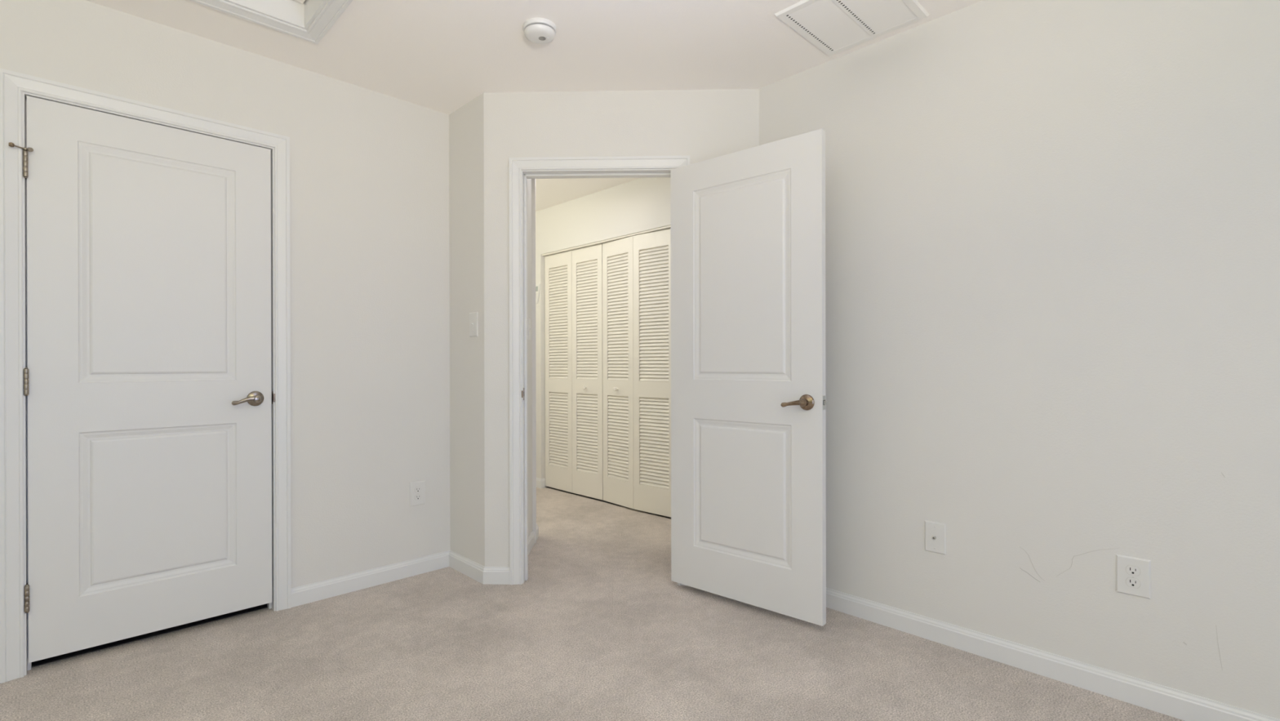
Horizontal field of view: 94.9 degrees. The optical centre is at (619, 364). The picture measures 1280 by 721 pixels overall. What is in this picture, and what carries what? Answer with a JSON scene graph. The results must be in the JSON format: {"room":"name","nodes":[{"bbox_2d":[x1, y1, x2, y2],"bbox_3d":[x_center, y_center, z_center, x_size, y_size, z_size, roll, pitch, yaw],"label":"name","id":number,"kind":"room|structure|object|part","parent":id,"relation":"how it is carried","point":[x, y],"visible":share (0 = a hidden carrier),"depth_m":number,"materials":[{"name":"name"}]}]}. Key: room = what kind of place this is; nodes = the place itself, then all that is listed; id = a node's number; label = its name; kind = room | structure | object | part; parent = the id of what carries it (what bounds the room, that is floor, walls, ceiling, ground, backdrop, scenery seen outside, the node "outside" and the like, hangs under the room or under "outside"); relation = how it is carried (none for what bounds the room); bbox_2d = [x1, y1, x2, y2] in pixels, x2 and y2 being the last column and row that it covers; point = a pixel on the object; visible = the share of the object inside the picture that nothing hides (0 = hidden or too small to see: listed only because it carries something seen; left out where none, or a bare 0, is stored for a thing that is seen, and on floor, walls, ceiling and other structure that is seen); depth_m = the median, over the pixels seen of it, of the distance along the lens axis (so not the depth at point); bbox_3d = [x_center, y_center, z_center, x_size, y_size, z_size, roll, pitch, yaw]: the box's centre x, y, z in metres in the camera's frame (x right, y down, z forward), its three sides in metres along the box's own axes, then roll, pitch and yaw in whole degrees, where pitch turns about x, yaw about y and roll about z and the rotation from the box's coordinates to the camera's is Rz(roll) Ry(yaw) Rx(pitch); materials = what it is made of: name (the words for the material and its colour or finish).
{"room":"empty bedroom","nodes":[
{"label":"empty bedroom","id":0,"kind":"room"},
{"bbox_2d":[0,0,536,587],"bbox_3d":[-2.075,-0.127,2.166,4.215,2.440,0.122,0,0,-44],"label":"wall","id":1,"kind":"structure","parent":0,"point":[370,250],"depth_m":2.80,"materials":[{"name":"white paint"}]},
{"bbox_2d":[8,95,271,662],"bbox_3d":[-1.824,0.052,2.312,0.803,2.000,0.086,0,0,-44],"label":"door","id":2,"kind":"structure","parent":1,"relation":"in","point":[147,376],"depth_m":2.29,"materials":[{"name":"white paint"}]},
{"bbox_3d":[-1.827,-0.378,2.345,0.495,0.892,0.035,0,0,-44],"label":"panel","id":3,"kind":"part","parent":2,"relation":"part of","materials":[{"name":"white paint"}]},
{"bbox_3d":[-1.825,0.553,2.346,0.495,0.606,0.035,0,0,-44],"label":"panel","id":4,"kind":"part","parent":2,"relation":"part of","materials":[{"name":"white paint"}]},
{"bbox_3d":[-1.578,0.148,2.546,0.066,0.066,0.016,0,0,-44],"label":"lever handle","id":5,"kind":"part","parent":2,"relation":"part of","materials":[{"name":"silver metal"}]},
{"bbox_2d":[0,68,291,683],"bbox_3d":[-1.846,0.038,2.368,0.899,2.108,0.133,0,0,-44],"label":"door frame","id":6,"kind":"structure","parent":1,"relation":"attached to","point":[15,86],"depth_m":2.06,"materials":[{"name":"white paint"}]},
{"bbox_3d":[-1.538,0.148,2.607,0.007,0.057,0.038,0,0,-44],"label":"strike plate","id":7,"kind":"part","parent":6,"relation":"part of","materials":[{"name":"silver metal"}]},
{"bbox_2d":[291,550,510,607],"bbox_3d":[-1.062,1.048,2.948,0.982,0.083,0.370,0,0,-16],"label":"baseboard","id":8,"kind":"structure","parent":1,"relation":"attached to","point":[319,590],"depth_m":2.91,"materials":[{"name":"white paint"}]},
{"bbox_2d":[409,480,425,506],"bbox_3d":[-1.049,0.670,3.053,0.084,0.122,0.007,0,0,-44],"label":"wall outlet","id":9,"kind":"object","parent":1,"relation":"attached to","point":[417,489],"visible":1,"depth_m":3.05,"materials":[{"name":"white plastic"}]},
{"bbox_2d":[414,493,421,500],"bbox_3d":[-1.048,0.690,3.052,0.034,0.028,0.003,0,0,-44],"label":"receptacle","id":10,"kind":"object","parent":9,"relation":"attached to","point":[417,496],"depth_m":3.05,"materials":[{"name":"grey plastic"}]},
{"bbox_2d":[414,486,421,493],"bbox_3d":[-1.048,0.651,3.051,0.037,0.030,0.001,0,0,-44],"label":"receptacle","id":11,"kind":"object","parent":9,"relation":"attached to","point":[417,489],"depth_m":3.05,"materials":[{"name":"grey plastic"}]},
{"bbox_2d":[448,93,484,566],"bbox_3d":[-0.756,-0.131,3.091,0.115,2.440,0.359,0,0,-44],"label":"wall","id":12,"kind":"structure","parent":0,"point":[466,123],"depth_m":3.04,"materials":[{"name":"white paint"}]},
{"bbox_2d":[469,311,478,337],"bbox_3d":[-0.748,-0.203,2.988,0.016,0.124,0.080,0,0,-44],"label":"light switch","id":13,"kind":"object","parent":12,"relation":"attached to","point":[473,317],"visible":1,"depth_m":2.98,"materials":[{"name":"white plastic"}]},
{"bbox_2d":[527,178,536,536],"bbox_3d":[-0.593,-0.132,3.368,0.115,2.440,0.667,0,0,1],"label":"wall","id":14,"kind":"structure","parent":0,"point":[529,180],"depth_m":3.49,"materials":[{"name":"white paint"}]},
{"bbox_2d":[527,318,531,339],"bbox_3d":[-0.526,-0.207,3.453,0.016,0.124,0.078,0,0,1],"label":"light switch","id":15,"kind":"object","parent":14,"relation":"attached to","point":[529,328],"visible":1,"depth_m":3.43,"materials":[{"name":"white plastic"}]},
{"bbox_2d":[528,523,538,554],"bbox_3d":[-0.584,1.047,3.382,0.128,0.083,0.668,0,0,1],"label":"baseboard","id":16,"kind":"structure","parent":14,"relation":"attached to","point":[531,536],"depth_m":3.49,"materials":[{"name":"white paint"}]},
{"bbox_2d":[84,0,983,211],"bbox_3d":[-0.506,-1.430,1.892,6.115,0.160,6.065,0,0,-44],"label":"ceiling","id":17,"kind":"structure","parent":0,"point":[440,55],"depth_m":2.49,"materials":[{"name":"white paint"}]},
{"bbox_2d":[190,0,352,44],"bbox_3d":[-1.272,-1.415,1.914,0.753,0.167,0.751,0,0,-44],"label":"attic hatch","id":18,"kind":"object","parent":17,"relation":"attached to","point":[310,20],"visible":1,"depth_m":2.28,"materials":[{"name":"white paint"}]},
{"bbox_3d":[-1.272,-1.441,1.914,0.601,0.015,0.599,0,0,-44],"label":"hatch panel","id":19,"kind":"part","parent":18,"relation":"part of","materials":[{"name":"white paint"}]},
{"bbox_2d":[522,17,556,44],"bbox_3d":[-0.320,-1.328,2.355,0.134,0.046,0.134,0,0,-44],"label":"smoke detector","id":20,"kind":"object","parent":17,"relation":"attached to","point":[536,30],"visible":1,"depth_m":2.32,"materials":[{"name":"white plastic"}]},
{"bbox_2d":[774,0,928,56],"bbox_3d":[0.898,-1.349,2.272,0.440,0.009,0.412,0,0,-44],"label":"ceiling vent","id":21,"kind":"object","parent":17,"relation":"in","point":[833,27],"visible":1,"depth_m":2.29,"materials":[{"name":"white metal"}]},
{"bbox_2d":[0,486,1184,720],"bbox_3d":[-0.500,1.148,1.895,6.115,0.123,6.065,0,0,-44],"label":"floor","id":22,"kind":"structure","parent":0,"point":[599,628],"depth_m":2.15,"materials":[{"name":"carpet"}]},
{"bbox_2d":[535,177,670,486],"bbox_3d":[-0.227,-0.135,4.757,0.115,2.440,2.300,0,0,-44],"label":"wall","id":23,"kind":"structure","parent":0,"point":[642,204],"depth_m":4.71,"materials":[{"name":"white paint"}]},
{"bbox_2d":[535,284,540,303],"bbox_3d":[-0.754,-0.623,5.214,0.015,0.167,0.160,0,0,-44],"label":"thermostat","id":24,"kind":"object","parent":23,"relation":"attached to","point":[537,286],"visible":0.44,"depth_m":5.18,"materials":[{"name":"white plastic"}]},
{"bbox_2d":[536,477,545,488],"bbox_3d":[-0.810,1.044,5.306,0.048,0.083,0.398,0,0,-44],"label":"baseboard","id":25,"kind":"structure","parent":23,"relation":"attached to","point":[540,482],"depth_m":5.17,"materials":[{"name":"white paint"}]},
{"bbox_2d":[541,225,670,256],"bbox_3d":[-0.137,-0.961,4.632,0.057,0.012,1.536,0,0,-44],"label":"door track","id":26,"kind":"object","parent":23,"relation":"attached to","point":[668,227],"visible":0.64,"depth_m":4.59,"materials":[{"name":"white paint"}]},
{"bbox_2d":[544,244,603,499],"bbox_3d":[-0.401,0.061,4.909,0.063,2.022,0.755,0,0,-44],"label":"door","id":27,"kind":"structure","parent":26,"relation":"hanging from","point":[573,279],"depth_m":4.88,"materials":[{"name":"white paint"}]},
{"bbox_2d":[602,228,671,516],"bbox_3d":[0.120,0.060,4.354,0.074,2.022,0.753,0,0,-44],"label":"door","id":28,"kind":"structure","parent":26,"relation":"hanging from","point":[637,268],"depth_m":4.32,"materials":[{"name":"white paint"}]},
{"bbox_2d":[483,88,759,566],"bbox_3d":[0.009,-0.133,2.962,1.362,2.440,0.115,0,0,1],"label":"wall","id":29,"kind":"structure","parent":0,"point":[700,125],"depth_m":2.91,"materials":[{"name":"white paint"}]},
{"bbox_2d":[508,155,689,585],"bbox_3d":[-0.097,0.033,2.957,0.892,2.110,0.133,0,0,1],"label":"door frame","id":30,"kind":"structure","parent":29,"relation":"attached to","point":[520,169],"depth_m":2.91,"materials":[{"name":"white paint"}]},
{"bbox_3d":[-0.482,0.147,2.928,0.008,0.062,0.035,0,0,1],"label":"strike plate","id":31,"kind":"part","parent":30,"relation":"part of","materials":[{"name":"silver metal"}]},
{"bbox_2d":[670,128,826,626],"bbox_3d":[0.546,0.053,2.629,0.779,2.005,0.137,0,0,41],"label":"door","id":32,"kind":"structure","parent":29,"relation":"in","point":[748,402],"depth_m":2.57,"materials":[{"name":"white paint"}]},
{"bbox_3d":[0.544,-0.374,2.629,0.491,0.892,0.035,0,0,41],"label":"panel","id":33,"kind":"part","parent":32,"relation":"part of","materials":[{"name":"white paint"}]},
{"bbox_3d":[0.546,0.557,2.631,0.491,0.606,0.035,0,0,41],"label":"panel","id":34,"kind":"part","parent":32,"relation":"part of","materials":[{"name":"white paint"}]},
{"bbox_3d":[0.763,0.155,2.404,0.066,0.066,0.016,0,0,41],"label":"lever handle","id":35,"kind":"part","parent":32,"relation":"part of","materials":[{"name":"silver metal"}]},
{"bbox_3d":[0.829,0.155,2.381,0.002,0.057,0.025,0,0,41],"label":"latch plate","id":36,"kind":"part","parent":32,"relation":"part of","materials":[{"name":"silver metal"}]},
{"bbox_2d":[759,0,1279,719],"bbox_3d":[1.740,-0.135,1.867,0.115,2.440,2.931,0,0,-44],"label":"wall","id":37,"kind":"structure","parent":0,"point":[1052,227],"depth_m":2.01,"materials":[{"name":"white paint"}]},
{"bbox_2d":[924,520,946,555],"bbox_3d":[1.236,0.680,2.304,0.017,0.120,0.077,0,0,-44],"label":"wall socket","id":38,"kind":"object","parent":37,"relation":"attached to","point":[935,532],"visible":1,"depth_m":2.30,"materials":[{"name":"white plastic"}]},
{"bbox_2d":[826,587,1279,720],"bbox_3d":[1.488,1.044,1.872,0.250,0.083,3.057,0,0,-44],"label":"baseboard","id":39,"kind":"structure","parent":37,"relation":"attached to","point":[1186,706],"depth_m":2.03,"materials":[{"name":"white paint"}]},
{"bbox_2d":[1115,554,1151,599],"bbox_3d":[1.645,0.679,1.882,0.007,0.122,0.084,0,0,-44],"label":"wall outlet","id":40,"kind":"object","parent":37,"relation":"attached to","point":[1133,575],"visible":1,"depth_m":1.88,"materials":[{"name":"white plastic"}]},
{"bbox_2d":[1125,577,1140,588],"bbox_3d":[1.644,0.699,1.880,0.001,0.030,0.037,0,0,-44],"label":"receptacle","id":41,"kind":"object","parent":40,"relation":"attached to","point":[1131,582],"depth_m":1.88,"materials":[{"name":"grey plastic"}]},
{"bbox_2d":[1125,564,1140,576],"bbox_3d":[1.644,0.660,1.880,0.001,0.030,0.037,0,0,-44],"label":"receptacle","id":42,"kind":"object","parent":40,"relation":"attached to","point":[1131,570],"depth_m":1.88,"materials":[{"name":"grey plastic"}]}
]}

